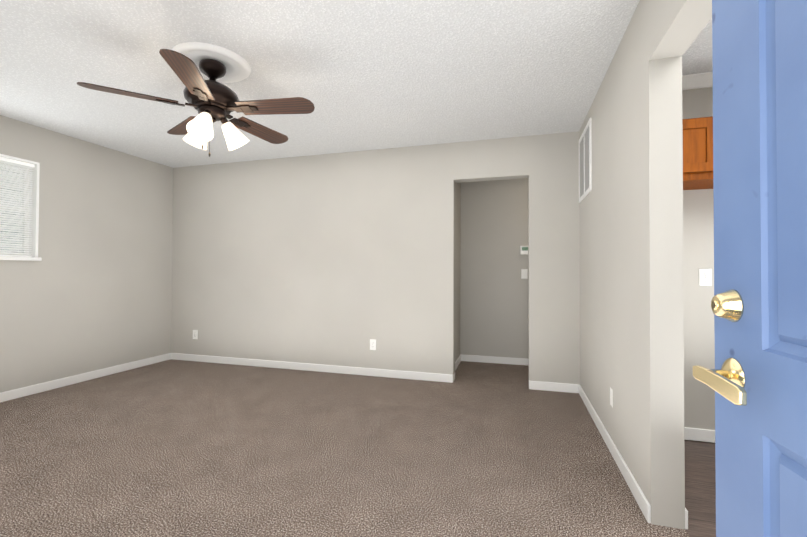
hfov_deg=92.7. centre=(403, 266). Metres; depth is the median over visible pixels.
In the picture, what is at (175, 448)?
floor
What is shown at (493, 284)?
wall
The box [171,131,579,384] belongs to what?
wall
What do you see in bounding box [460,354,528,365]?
baseboard
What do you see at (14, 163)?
window blinds
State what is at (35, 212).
window frame
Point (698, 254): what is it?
wall
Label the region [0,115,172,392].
wall
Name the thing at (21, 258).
window sill
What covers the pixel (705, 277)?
light switch
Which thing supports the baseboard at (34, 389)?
attached to the wall at (104, 289)
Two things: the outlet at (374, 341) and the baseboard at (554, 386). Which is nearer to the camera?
the baseboard at (554, 386)
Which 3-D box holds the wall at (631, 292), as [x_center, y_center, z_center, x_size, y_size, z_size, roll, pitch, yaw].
[1.280,-0.068,2.096,0.130,2.440,3.060,0,-1,16]
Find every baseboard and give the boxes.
[0,353,170,401]
[171,353,452,382]
[455,355,460,369]
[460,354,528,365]
[529,380,578,392]
[579,384,650,522]
[684,427,714,442]
[685,508,687,528]
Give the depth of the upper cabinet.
2.31 m
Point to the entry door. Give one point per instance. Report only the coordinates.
(755, 379)
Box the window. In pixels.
[0,154,39,256]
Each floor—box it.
[0,359,689,536]
[684,440,715,536]
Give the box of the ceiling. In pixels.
[0,0,712,167]
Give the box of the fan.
[77,42,314,156]
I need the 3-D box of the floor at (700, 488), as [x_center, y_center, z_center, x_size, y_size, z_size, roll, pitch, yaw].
[2.178,1.172,0.966,2.220,0.056,3.220,0,-1,16]
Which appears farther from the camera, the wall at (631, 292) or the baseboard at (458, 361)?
the baseboard at (458, 361)
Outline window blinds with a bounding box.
[0,157,34,256]
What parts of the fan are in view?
blade, blade, blade, lamp shade, lamp shade, motor, lamp shade, blade, blade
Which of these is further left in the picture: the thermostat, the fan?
the fan
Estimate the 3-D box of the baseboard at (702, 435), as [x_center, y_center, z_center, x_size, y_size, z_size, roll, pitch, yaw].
[2.530,1.120,2.399,2.077,0.082,0.013,0,-1,16]
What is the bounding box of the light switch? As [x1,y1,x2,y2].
[521,269,527,278]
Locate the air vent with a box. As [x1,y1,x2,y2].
[579,118,591,202]
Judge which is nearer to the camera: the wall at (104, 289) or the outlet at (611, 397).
the outlet at (611, 397)
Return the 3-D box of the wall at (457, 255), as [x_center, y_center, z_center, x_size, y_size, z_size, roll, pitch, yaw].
[0.541,-0.038,4.479,0.130,2.440,0.850,0,-1,16]
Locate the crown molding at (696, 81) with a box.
[682,72,712,89]
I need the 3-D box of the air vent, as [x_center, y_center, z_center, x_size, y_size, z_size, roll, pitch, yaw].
[1.552,-0.883,3.297,0.012,0.575,0.555,0,-1,16]
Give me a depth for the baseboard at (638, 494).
2.16 m
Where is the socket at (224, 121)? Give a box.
[220,117,227,124]
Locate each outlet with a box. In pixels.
[193,330,197,338]
[370,339,375,349]
[610,387,612,407]
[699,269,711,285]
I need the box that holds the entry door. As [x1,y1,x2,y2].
[693,0,806,536]
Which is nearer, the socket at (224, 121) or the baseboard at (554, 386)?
the socket at (224, 121)
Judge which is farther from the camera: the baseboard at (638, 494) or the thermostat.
the thermostat
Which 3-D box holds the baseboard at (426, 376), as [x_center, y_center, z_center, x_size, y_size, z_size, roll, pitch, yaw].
[-1.222,1.133,4.385,3.587,0.082,0.013,0,-1,16]
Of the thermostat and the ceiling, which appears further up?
the ceiling
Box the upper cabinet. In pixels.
[682,116,712,189]
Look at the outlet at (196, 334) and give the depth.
4.78 m
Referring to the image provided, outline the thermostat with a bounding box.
[520,246,527,254]
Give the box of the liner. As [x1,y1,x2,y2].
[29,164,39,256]
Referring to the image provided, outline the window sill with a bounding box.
[0,256,41,260]
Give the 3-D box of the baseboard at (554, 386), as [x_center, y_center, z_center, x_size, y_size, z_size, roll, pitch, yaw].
[1.413,1.132,3.626,0.437,0.082,0.013,0,-1,16]
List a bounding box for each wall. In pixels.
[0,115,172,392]
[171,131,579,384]
[455,182,460,361]
[460,178,528,358]
[579,0,711,528]
[682,87,714,429]
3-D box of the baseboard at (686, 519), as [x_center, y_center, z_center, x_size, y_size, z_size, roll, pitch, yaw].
[1.379,1.113,2.179,0.013,0.082,1.047,0,-1,16]

